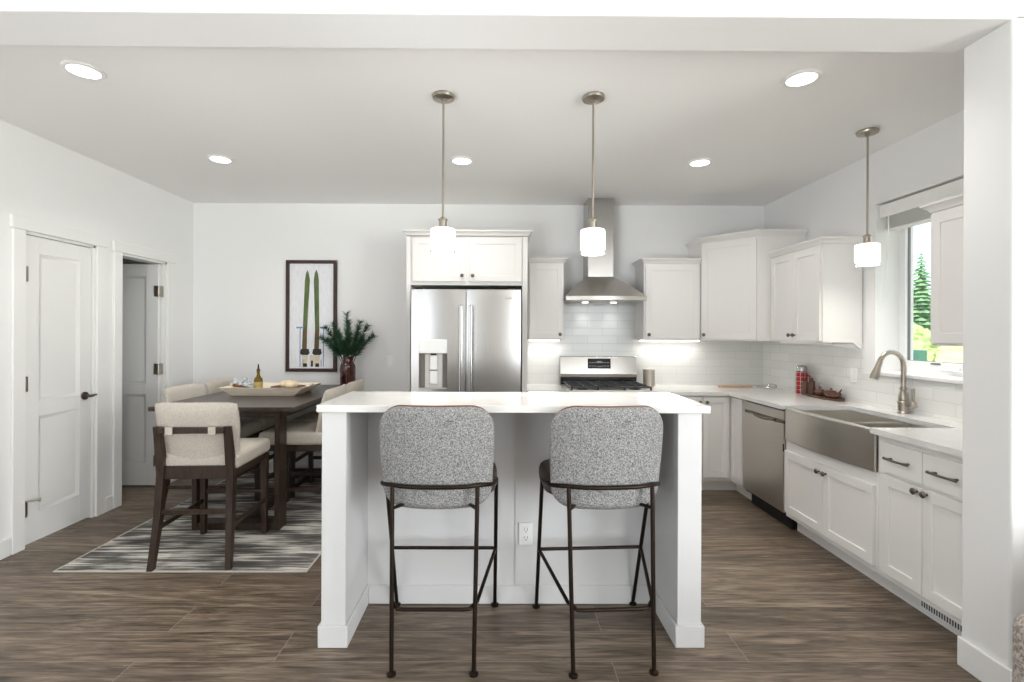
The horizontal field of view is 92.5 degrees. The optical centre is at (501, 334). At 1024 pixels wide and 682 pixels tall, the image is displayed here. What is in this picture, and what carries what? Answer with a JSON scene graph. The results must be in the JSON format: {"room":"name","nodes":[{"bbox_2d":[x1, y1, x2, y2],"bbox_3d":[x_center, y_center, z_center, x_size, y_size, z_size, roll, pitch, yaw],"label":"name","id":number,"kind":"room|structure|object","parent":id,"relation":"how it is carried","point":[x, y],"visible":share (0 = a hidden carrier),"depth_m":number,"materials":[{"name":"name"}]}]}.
{"room":"kitchen","nodes":[
{"label":"kitchen","id":0,"kind":"room"},
{"bbox_2d":[0,120,193,540],"bbox_3d":[-3.183,-0.113,0.505,0.120,3.050,9.050,0,0,0],"label":"wall","id":1,"kind":"structure","parent":0,"point":[42,179],"depth_m":3.72,"materials":[{"name":"white paint"}]},
{"bbox_2d":[10,213,107,554],"bbox_3d":[-3.191,0.321,3.504,0.144,2.183,0.766,0,0,0],"label":"trim","id":2,"kind":"structure","parent":1,"relation":"attached to","point":[21,226],"depth_m":3.27,"materials":[{"name":"white paint"}]},
{"bbox_2d":[25,235,96,544],"bbox_3d":[-3.132,0.370,3.494,0.122,2.060,0.549,0,0,0],"label":"door","id":3,"kind":"structure","parent":1,"relation":"in","point":[58,274],"depth_m":3.48,"materials":[{"name":"white paint"}]},
{"bbox_2d":[0,479,177,559],"bbox_3d":[-3.121,1.355,0.495,0.016,0.115,9.030,0,0,0],"label":"baseboard","id":4,"kind":"structure","parent":1,"relation":"attached to","point":[5,545],"depth_m":3.11,"materials":[{"name":"white paint"}]},
{"bbox_2d":[112,240,175,508],"bbox_3d":[-3.197,0.326,4.324,0.144,2.173,0.751,0,0,0],"label":"trim","id":5,"kind":"structure","parent":1,"relation":"attached to","point":[146,255],"depth_m":4.03,"materials":[{"name":"white paint"}]},
{"bbox_2d":[122,264,162,484],"bbox_3d":[-3.502,0.374,4.549,0.678,2.050,0.062,0,0,0],"label":"door","id":6,"kind":"structure","parent":5,"relation":"in","point":[142,367],"depth_m":4.54,"materials":[{"name":"white paint"}]},
{"bbox_2d":[123,258,148,263],"bbox_3d":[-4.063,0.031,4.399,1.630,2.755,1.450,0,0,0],"label":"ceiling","id":7,"kind":"structure","parent":0,"point":[125,261],"depth_m":5.01,"materials":[{"name":"white paint"}]},
{"bbox_2d":[193,203,763,460],"bbox_3d":[-0.137,-0.003,5.089,6.270,2.855,0.120,0,0,0],"label":"wall","id":8,"kind":"structure","parent":0,"point":[242,250],"depth_m":5.02,"materials":[{"name":"white paint"}]},
{"bbox_2d":[269,461,321,472],"bbox_3d":[-2.027,1.359,5.009,2.260,0.115,0.016,0,0,0],"label":"baseboard","id":9,"kind":"structure","parent":8,"relation":"attached to","point":[300,464],"depth_m":5.00,"materials":[{"name":"white paint"}]},
{"bbox_2d":[285,260,336,371],"bbox_3d":[-1.940,-0.186,5.002,0.518,1.138,0.029,0,0,0],"label":"framed print","id":10,"kind":"object","parent":8,"relation":"attached to","point":[311,285],"visible":0.98,"depth_m":5.01,"materials":[{"name":"white paper"}]},
{"bbox_2d":[527,257,567,339],"bbox_3d":[0.447,-0.339,4.844,0.378,0.788,0.360,0,0,0],"label":"upper cabinet","id":11,"kind":"object","parent":8,"relation":"attached to","point":[545,315],"visible":0.94,"depth_m":4.70,"materials":[{"name":"white paint"}]},
{"bbox_2d":[529,340,558,340],"bbox_3d":[0.429,0.062,4.933,0.300,0.014,0.030,0,0,0],"label":"light","id":12,"kind":"object","parent":11,"relation":"attached to","point":[529,340],"visible":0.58,"depth_m":4.92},
{"bbox_2d":[564,198,646,302],"bbox_3d":[0.984,-0.819,4.779,0.754,1.012,0.513,0,0,0],"label":"range hood","id":13,"kind":"object","parent":8,"relation":"attached to","point":[599,284],"visible":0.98,"depth_m":4.77,"materials":[{"name":"metal"}]},
{"bbox_2d":[527,303,762,384],"bbox_3d":[1.464,0.073,5.035,2.468,0.885,0.008,0,0,0],"label":"backsplash","id":14,"kind":"structure","parent":8,"relation":"attached to","point":[590,329],"depth_m":5.03,"materials":[{"name":"tile"}]},
{"bbox_2d":[631,258,701,339],"bbox_3d":[1.624,-0.335,4.851,0.580,0.788,0.360,0,0,0],"label":"upper cabinet","id":15,"kind":"object","parent":8,"relation":"attached to","point":[671,286],"visible":1,"depth_m":4.71,"materials":[{"name":"white paint"}]},
{"bbox_2d":[640,340,698,341],"bbox_3d":[1.694,0.067,4.941,0.590,0.014,0.030,0,0,0],"label":"light","id":16,"kind":"object","parent":15,"relation":"attached to","point":[640,340],"visible":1,"depth_m":4.93,"materials":[{"name":"white plastic"}]},
{"bbox_2d":[685,229,807,340],"bbox_3d":[2.287,-0.430,4.670,0.813,0.985,0.731,0,0,0],"label":"upper cabinet","id":17,"kind":"object","parent":8,"relation":"attached to","point":[735,268],"visible":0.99,"depth_m":4.46,"materials":[{"name":"white paint"}]},
{"bbox_2d":[0,45,963,205],"bbox_3d":[-0.962,-1.384,3.591,7.950,0.100,3.065,0,0,0],"label":"ceiling","id":18,"kind":"structure","parent":0,"point":[296,124],"depth_m":3.01,"materials":[{"name":"white paint"}]},
{"bbox_2d":[60,60,106,79],"bbox_3d":[-2.115,-1.333,2.482,0.180,0.010,0.180,0,0,0],"label":"recessed light","id":19,"kind":"object","parent":18,"relation":"in","point":[80,69],"visible":1,"depth_m":2.47,"materials":[{"name":"white plastic"}]},
{"bbox_2d":[207,154,233,163],"bbox_3d":[-2.143,-1.333,3.736,0.180,0.010,0.180,0,0,0],"label":"recessed light","id":20,"kind":"object","parent":18,"relation":"in","point":[215,158],"visible":1,"depth_m":3.73,"materials":[{"name":"white plastic"}]},
{"bbox_2d":[430,90,454,254],"bbox_3d":[-0.326,-0.891,2.733,0.138,0.880,0.138,0,0,0],"label":"pendant light","id":21,"kind":"object","parent":18,"relation":"hanging from","point":[442,238],"visible":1,"depth_m":2.70,"materials":[{"name":"white glass"}]},
{"bbox_2d":[450,156,473,164],"bbox_3d":[-0.303,-1.326,3.748,0.180,0.010,0.180,0,0,0],"label":"recessed light","id":22,"kind":"object","parent":18,"relation":"in","point":[458,160],"visible":1,"depth_m":3.73,"materials":[{"name":"white plastic"}]},
{"bbox_2d":[580,91,604,255],"bbox_3d":[0.511,-0.887,2.738,0.138,0.880,0.138,0,0,0],"label":"pendant light","id":23,"kind":"object","parent":18,"relation":"hanging from","point":[592,239],"visible":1,"depth_m":2.70,"materials":[{"name":"white glass"}]},
{"bbox_2d":[688,158,712,166],"bbox_3d":[1.527,-1.319,3.770,0.180,0.010,0.180,0,0,0],"label":"recessed light","id":24,"kind":"object","parent":18,"relation":"in","point":[700,162],"visible":1,"depth_m":3.76,"materials":[{"name":"white plastic"}]},
{"bbox_2d":[782,69,821,87],"bbox_3d":[1.549,-1.318,2.530,0.180,0.010,0.180,0,0,0],"label":"recessed light","id":25,"kind":"object","parent":18,"relation":"in","point":[804,77],"visible":1,"depth_m":2.52,"materials":[{"name":"white plastic"}]},
{"bbox_2d":[854,127,880,266],"bbox_3d":[2.378,-0.884,3.185,0.138,0.872,0.138,0,0,0],"label":"pendant light","id":26,"kind":"object","parent":18,"relation":"hanging from","point":[866,254],"visible":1,"depth_m":3.16,"materials":[{"name":"white glass"}]},
{"bbox_2d":[0,473,980,681],"bbox_3d":[-0.159,1.484,0.514,9.500,0.120,9.230,0,0,0],"label":"floor","id":27,"kind":"structure","parent":0,"point":[777,605],"depth_m":2.37,"materials":[{"name":"brown wood"}]},
{"bbox_2d":[53,474,321,572],"bbox_3d":[-1.917,1.413,3.921,1.506,0.009,2.023,0,0,0],"label":"area rug","id":28,"kind":"object","parent":27,"relation":"on","point":[296,546],"visible":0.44,"depth_m":3.26,"materials":[{"name":"grey fabric"}]},
{"bbox_2d":[146,402,269,571],"bbox_3d":[-1.877,0.911,3.207,0.490,0.995,0.586,0,0,-3],"label":"dining chair","id":29,"kind":"object","parent":28,"relation":"on","point":[202,441],"visible":1,"depth_m":2.98,"materials":[{"name":"beige fabric"}]},
{"bbox_2d":[165,383,261,499],"bbox_3d":[-2.337,0.909,3.960,0.586,0.995,0.490,0,0,0],"label":"dining chair","id":30,"kind":"object","parent":28,"relation":"on","point":[248,428],"visible":0.17,"depth_m":3.98,"materials":[{"name":"beige fabric"}]},
{"bbox_2d":[148,385,339,530],"bbox_3d":[-1.960,0.958,4.175,1.012,0.901,1.535,0,0,0],"label":"dining table","id":31,"kind":"object","parent":28,"relation":"on","point":[279,407],"visible":0.44,"depth_m":3.56,"materials":[{"name":"brown wood"}]},
{"bbox_2d":[219,382,320,395],"bbox_3d":[-1.963,0.461,4.203,0.680,0.090,0.450,0,0,0],"label":"serving tray","id":32,"kind":"object","parent":31,"relation":"on","point":[266,390],"visible":0.7,"depth_m":4.02,"materials":[{"name":"brown wood"}]},
{"bbox_2d":[232,384,250,387],"bbox_3d":[-2.102,0.451,4.096,0.290,0.077,0.038,0,0,0],"label":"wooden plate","id":33,"kind":"object","parent":32,"relation":"in","point":[233,385],"visible":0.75,"depth_m":4.09,"materials":[{"name":"brown wood"}]},
{"bbox_2d":[233,377,253,387],"bbox_3d":[-2.192,0.430,4.232,0.172,0.122,0.210,0,0,0],"label":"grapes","id":34,"kind":"object","parent":32,"relation":"in","point":[245,382],"visible":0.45,"depth_m":4.18,"materials":[{"name":"grey food"}]},
{"bbox_2d":[254,364,262,387],"bbox_3d":[-2.073,0.373,4.177,0.071,0.240,0.071,0,0,0],"label":"oil bottle","id":35,"kind":"object","parent":32,"relation":"in","point":[258,381],"visible":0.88,"depth_m":4.16,"materials":[{"name":"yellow glass"}]},
{"bbox_2d":[270,385,305,387],"bbox_3d":[-1.825,0.470,4.199,0.288,0.048,0.288,0,0,0],"label":"wooden plate","id":36,"kind":"object","parent":32,"relation":"in","point":[276,386],"visible":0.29,"depth_m":4.25,"materials":[{"name":"brown wood"}]},
{"bbox_2d":[279,380,297,387],"bbox_3d":[-1.825,0.428,4.194,0.147,0.068,0.139,0,0,0],"label":"bread loaf","id":37,"kind":"object","parent":36,"relation":"on","point":[288,383],"visible":0.97,"depth_m":4.16,"materials":[{"name":"beige food"}]},
{"bbox_2d":[340,356,355,385],"bbox_3d":[-1.522,0.365,4.851,0.150,0.287,0.150,0,0,0],"label":"glass vase","id":38,"kind":"object","parent":31,"relation":"on","point":[347,368],"visible":0.8,"depth_m":4.79,"materials":[{"name":"brown glass"}]},
{"bbox_2d":[318,310,375,362],"bbox_3d":[-1.522,0.104,4.800,0.646,0.711,0.253,0,0,0],"label":"pine branches","id":39,"kind":"object","parent":38,"relation":"in","point":[344,347],"visible":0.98,"depth_m":4.80,"materials":[{"name":"green plant"}]},
{"bbox_2d":[205,378,287,469],"bbox_3d":[-2.340,0.909,4.475,0.586,0.995,0.490,0,0,0],"label":"dining chair","id":40,"kind":"object","parent":28,"relation":"on","point":[212,386],"visible":0.17,"depth_m":4.33,"materials":[{"name":"beige fabric"}]},
{"bbox_2d":[259,384,346,517],"bbox_3d":[-1.540,0.912,3.915,0.586,0.995,0.490,0,0,0],"label":"dining chair","id":41,"kind":"object","parent":28,"relation":"on","point":[301,435],"visible":0.33,"depth_m":3.69,"materials":[{"name":"beige fabric"}]},
{"bbox_2d":[290,378,363,497],"bbox_3d":[-1.544,0.912,4.445,0.586,0.995,0.490,0,0,0],"label":"dining chair","id":42,"kind":"object","parent":28,"relation":"on","point":[358,385],"visible":0.19,"depth_m":4.27,"materials":[{"name":"brown wood"}]},
{"bbox_2d":[379,405,498,677],"bbox_3d":[-0.288,0.865,2.311,0.554,1.117,0.564,0,0,0],"label":"bar stool","id":43,"kind":"object","parent":27,"relation":"on","point":[433,457],"visible":1,"depth_m":2.11,"materials":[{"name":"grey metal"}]},
{"bbox_2d":[411,288,520,391],"bbox_3d":[-0.303,0.516,4.514,0.923,1.815,0.928,0,0,0],"label":"refrigerator","id":44,"kind":"object","parent":27,"relation":"on","point":[462,341],"visible":0.55,"depth_m":4.12,"materials":[{"name":"metal"}]},
{"bbox_2d":[401,229,531,391],"bbox_3d":[-0.314,0.249,4.675,1.158,2.349,0.689,0,0,0],"label":"tall cabinet","id":45,"kind":"object","parent":27,"relation":"on","point":[482,259],"visible":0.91,"depth_m":4.38,"materials":[{"name":"white paint"}]},
{"bbox_2d":[318,412,703,647],"bbox_3d":[0.046,0.891,2.474,1.758,1.069,0.502,0,0,0],"label":"kitchen island","id":46,"kind":"object","parent":27,"relation":"on","point":[355,545],"visible":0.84,"depth_m":2.60,"materials":[{"name":"white paint"}]},
{"bbox_2d":[316,391,710,412],"bbox_3d":[0.055,0.339,2.472,1.780,0.033,0.527,0,0,0],"label":"island countertop","id":47,"kind":"structure","parent":46,"relation":"on","point":[354,401],"depth_m":2.35,"materials":[{"name":"white stone"}]},
{"bbox_2d":[519,523,532,544],"bbox_3d":[0.130,1.056,2.591,0.072,0.116,0.009,0,0,0],"label":"wall outlet","id":48,"kind":"object","parent":46,"relation":"attached to","point":[525,529],"visible":1,"depth_m":2.59,"materials":[{"name":"white plastic"}]},
{"bbox_2d":[523,527,528,540],"bbox_3d":[0.130,1.056,2.589,0.032,0.072,0.004,0,0,0],"label":"receptacle","id":49,"kind":"object","parent":48,"relation":"attached to","point":[525,529],"depth_m":2.59,"materials":[{"name":"white plastic"}]},
{"bbox_2d":[533,405,662,678],"bbox_3d":[0.457,0.868,2.316,0.554,1.117,0.564,0,0,-4],"label":"bar stool","id":50,"kind":"object","parent":27,"relation":"on","point":[602,457],"visible":1,"depth_m":2.12,"materials":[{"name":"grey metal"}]},
{"bbox_2d":[560,356,654,391],"bbox_3d":[0.981,0.812,4.652,0.768,1.174,0.745,0,0,0],"label":"gas range","id":51,"kind":"object","parent":27,"relation":"on","point":[577,373],"visible":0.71,"depth_m":4.95,"materials":[{"name":"metal"}]},
{"bbox_2d":[561,384,654,391],"bbox_3d":[0.982,0.525,4.639,0.764,0.037,0.595,0,0,0],"label":"cooktop","id":52,"kind":"object","parent":51,"relation":"in","point":[565,386],"depth_m":4.45,"materials":[{"name":"metal"}]},
{"bbox_2d":[679,395,701,477],"bbox_3d":[1.585,0.989,4.690,0.434,0.884,0.650,0,0,0],"label":"base cabinet","id":53,"kind":"object","parent":27,"relation":"on","point":[697,398],"visible":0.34,"depth_m":4.40,"materials":[{"name":"white paint"}]},
{"bbox_2d":[701,396,751,499],"bbox_3d":[2.246,0.992,4.614,0.884,0.884,0.843,0,0,0],"label":"base cabinet","id":54,"kind":"object","parent":27,"relation":"on","point":[722,428],"visible":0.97,"depth_m":4.40,"materials":[{"name":"white paint"}]},
{"bbox_2d":[641,384,962,457],"bbox_3d":[2.036,0.533,3.582,1.321,0.030,2.904,0,0,0],"label":"countertop","id":55,"kind":"structure","parent":54,"relation":"on","point":[945,436],"depth_m":3.43,"materials":[{"name":"white stone"}]},
{"bbox_2d":[643,369,654,385],"bbox_3d":[1.468,0.431,4.879,0.116,0.168,0.116,0,0,0],"label":"utensil crock","id":56,"kind":"object","parent":55,"relation":"on","point":[648,374],"visible":0.88,"depth_m":4.83,"materials":[{"name":"silver metal"}]},
{"bbox_2d":[718,384,776,388],"bbox_3d":[2.328,0.488,4.650,0.504,0.057,0.054,0,0,30],"label":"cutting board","id":57,"kind":"object","parent":55,"relation":"on","point":[765,385],"visible":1,"depth_m":4.65,"materials":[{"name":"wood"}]},
{"bbox_2d":[796,365,810,393],"bbox_3d":[2.627,0.395,4.280,0.092,0.250,0.106,0,0,0],"label":"thermos","id":58,"kind":"object","parent":55,"relation":"on","point":[801,370],"visible":0.8,"depth_m":4.25,"materials":[{"name":"metal"}]},
{"bbox_2d":[802,379,808,394],"bbox_3d":[2.612,0.451,4.213,0.052,0.138,0.052,0,0,0],"label":"pepper mill","id":59,"kind":"object","parent":55,"relation":"on","point":[805,384],"visible":0.91,"depth_m":4.20,"materials":[{"name":"brown wood"}]},
{"bbox_2d":[805,393,844,400],"bbox_3d":[2.625,0.511,3.982,0.128,0.018,0.410,0,0,0],"label":"wooden tray","id":60,"kind":"object","parent":55,"relation":"on","point":[807,394],"visible":0.73,"depth_m":3.90,"materials":[{"name":"brown wood"}]},
{"bbox_2d":[808,378,815,394],"bbox_3d":[2.624,0.438,4.142,0.052,0.138,0.052,0,0,0],"label":"pepper mill","id":61,"kind":"object","parent":60,"relation":"on","point":[811,388],"visible":0.95,"depth_m":4.12,"materials":[{"name":"brown wood"}]},
{"bbox_2d":[814,386,824,395],"bbox_3d":[2.625,0.468,4.037,0.084,0.078,0.084,0,0,0],"label":"bowl","id":62,"kind":"object","parent":60,"relation":"on","point":[818,392],"visible":0.88,"depth_m":4.02,"materials":[{"name":"brown wood"}]},
{"bbox_2d":[823,388,841,398],"bbox_3d":[2.626,0.465,3.877,0.099,0.084,0.184,0,0,0],"label":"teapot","id":63,"kind":"object","parent":60,"relation":"on","point":[830,393],"visible":1,"depth_m":3.85,"materials":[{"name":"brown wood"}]},
{"bbox_2d":[785,407,929,471],"bbox_3d":[2.286,0.648,3.144,0.497,0.236,0.847,0,0,0],"label":"sink","id":64,"kind":"object","parent":55,"relation":"in","point":[845,436],"visible":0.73,"depth_m":3.05,"materials":[{"name":"metal"}]},
{"bbox_2d":[869,350,917,413],"bbox_3d":[2.550,0.311,3.188,0.256,0.417,0.134,0,0,0],"label":"kitchen faucet","id":65,"kind":"object","parent":55,"relation":"on","point":[903,402],"visible":1,"depth_m":3.21,"materials":[{"name":"silver metal"}]},
{"bbox_2d":[743,400,793,529],"bbox_3d":[2.351,1.000,3.883,0.602,0.868,0.596,0,0,0],"label":"dishwasher","id":66,"kind":"object","parent":27,"relation":"on","point":[764,441],"visible":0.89,"depth_m":3.84,"materials":[{"name":"metal"}]},
{"bbox_2d":[784,440,892,592],"bbox_3d":[2.364,0.993,3.148,0.666,0.884,0.866,0,0,0],"label":"base cabinet","id":67,"kind":"object","parent":27,"relation":"on","point":[832,502],"visible":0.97,"depth_m":3.05,"materials":[{"name":"white paint"}]},
{"bbox_2d":[878,436,962,636],"bbox_3d":[2.364,0.993,2.425,0.676,0.884,0.576,0,0,0],"label":"base cabinet","id":68,"kind":"object","parent":27,"relation":"on","point":[920,488],"visible":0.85,"depth_m":2.42,"materials":[{"name":"white paint"}]},
{"bbox_2d":[920,600,961,633],"bbox_3d":[2.166,1.374,2.341,0.010,0.076,0.390,0,0,0],"label":"floor register","id":69,"kind":"object","parent":68,"relation":"attached to","point":[924,606],"visible":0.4,"depth_m":2.41,"materials":[{"name":"white plastic"}]},
{"bbox_2d":[1012,614,1023,681],"bbox_3d":[2.123,1.063,1.323,0.950,0.740,0.660,0,0,0],"label":"armchair","id":70,"kind":"object","parent":27,"relation":"on","point":[1018,623],"visible":1,"depth_m":1.56,"materials":[{"name":"grey fabric"}]},
{"bbox_3d":[0.412,0.985,4.678,0.358,0.884,0.660,0,0,0],"label":"base cabinet","id":71,"kind":"object","parent":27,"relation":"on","visible":0},
{"bbox_2d":[527,384,567,391],"bbox_3d":[0.414,0.527,4.694,0.363,0.030,0.659,0,0,0],"label":"countertop","id":72,"kind":"structure","parent":71,"relation":"on","point":[530,387],"depth_m":4.62,"materials":[{"name":"white stone"}]},
{"bbox_2d":[0,0,1023,669],"bbox_3d":[0.618,-0.122,2.026,7.740,3.100,0.235,0,0,0],"label":"wall","id":73,"kind":"structure","parent":0,"point":[951,26],"depth_m":1.98,"materials":[{"name":"white paint"}]},
{"bbox_2d":[957,636,1011,681],"bbox_3d":[3.229,1.375,2.022,2.506,0.125,0.226,0,0,0],"label":"baseboard","id":74,"kind":"structure","parent":73,"relation":"attached to","point":[975,661],"depth_m":2.02,"materials":[{"name":"white paint"}]},
{"bbox_2d":[764,110,963,422],"bbox_3d":[2.827,0.034,3.590,0.240,2.805,2.955,0,0,0],"label":"wall","id":75,"kind":"structure","parent":0,"point":[834,204],"depth_m":3.55,"materials":[{"name":"white paint"}]},
{"bbox_2d":[768,236,862,347],"bbox_3d":[2.524,-0.310,3.985,0.347,0.830,0.714,0,0,0],"label":"upper cabinet","id":76,"kind":"object","parent":75,"relation":"attached to","point":[816,284],"visible":0.99,"depth_m":3.69,"materials":[{"name":"white paint"}]},
{"bbox_2d":[763,341,962,422],"bbox_3d":[2.702,0.290,3.586,0.008,0.462,2.907,0,0,0],"label":"backsplash","id":77,"kind":"structure","parent":75,"relation":"attached to","point":[829,366],"depth_m":3.80,"materials":[{"name":"tile"}]},
{"bbox_2d":[850,367,856,382],"bbox_3d":[2.692,0.311,3.747,0.010,0.116,0.072,0,0,0],"label":"light switch","id":78,"kind":"object","parent":77,"relation":"attached to","point":[853,370],"visible":1,"depth_m":3.74,"materials":[{"name":"white plastic"}]},
{"bbox_2d":[880,226,962,383],"bbox_3d":[2.816,-0.323,3.174,0.260,1.232,0.782,0,0,0],"label":"window","id":79,"kind":"structure","parent":75,"relation":"in","point":[947,372],"depth_m":3.50,"materials":[{"name":"white plastic"}]},
{"bbox_2d":[880,178,963,300],"bbox_3d":[2.769,-0.583,3.172,0.097,0.689,0.744,0,0,0],"label":"window blind","id":80,"kind":"object","parent":79,"relation":"attached to","point":[903,213],"visible":0.52,"depth_m":3.28,"materials":[{"name":"white fabric"}]},
{"bbox_2d":[919,193,963,345],"bbox_3d":[2.534,-0.331,2.445,0.347,0.788,0.669,0,0,0],"label":"upper cabinet","id":81,"kind":"object","parent":75,"relation":"attached to","point":[947,213],"visible":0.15,"depth_m":2.63,"materials":[{"name":"white paint"}]},
{"label":"outside","id":82,"kind":"structure","parent":0,"visible":0},
{"bbox_2d":[935,346,962,362],"bbox_3d":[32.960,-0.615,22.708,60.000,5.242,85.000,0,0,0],"label":"ground","id":83,"kind":"structure","parent":82,"point":[954,354],"depth_m":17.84,"materials":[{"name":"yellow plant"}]},
{"bbox_2d":[913,350,926,360],"bbox_3d":[7.273,0.899,8.566,0.180,1.250,0.200,0,0,0],"label":"utility box","id":84,"kind":"object","parent":83,"relation":"on","point":[921,355],"visible":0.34,"depth_m":8.47,"materials":[{"name":"green metal"}]},
{"bbox_2d":[913,252,930,330],"bbox_3d":[20.081,-1.732,23.442,2.201,4.394,2.237,0,0,0],"label":"conifer tree","id":85,"kind":"object","parent":83,"relation":"on","point":[921,300],"visible":0.62,"depth_m":23.19,"materials":[{"name":"green plant"}]},
{"bbox_2d":[913,341,936,360],"bbox_3d":[13.012,0.721,15.486,1.252,1.019,1.200,0,0,0],"label":"shrub","id":86,"kind":"object","parent":83,"relation":"on","point":[931,352],"visible":0.18,"depth_m":15.04,"materials":[{"name":"green plant"}]},
{"bbox_2d":[913,324,940,348],"bbox_3d":[16.466,0.277,19.601,1.718,1.421,1.661,0,0,-41],"label":"shrub","id":87,"kind":"object","parent":83,"relation":"on","point":[919,333],"visible":0.28,"depth_m":19.02,"materials":[{"name":"green plant"}]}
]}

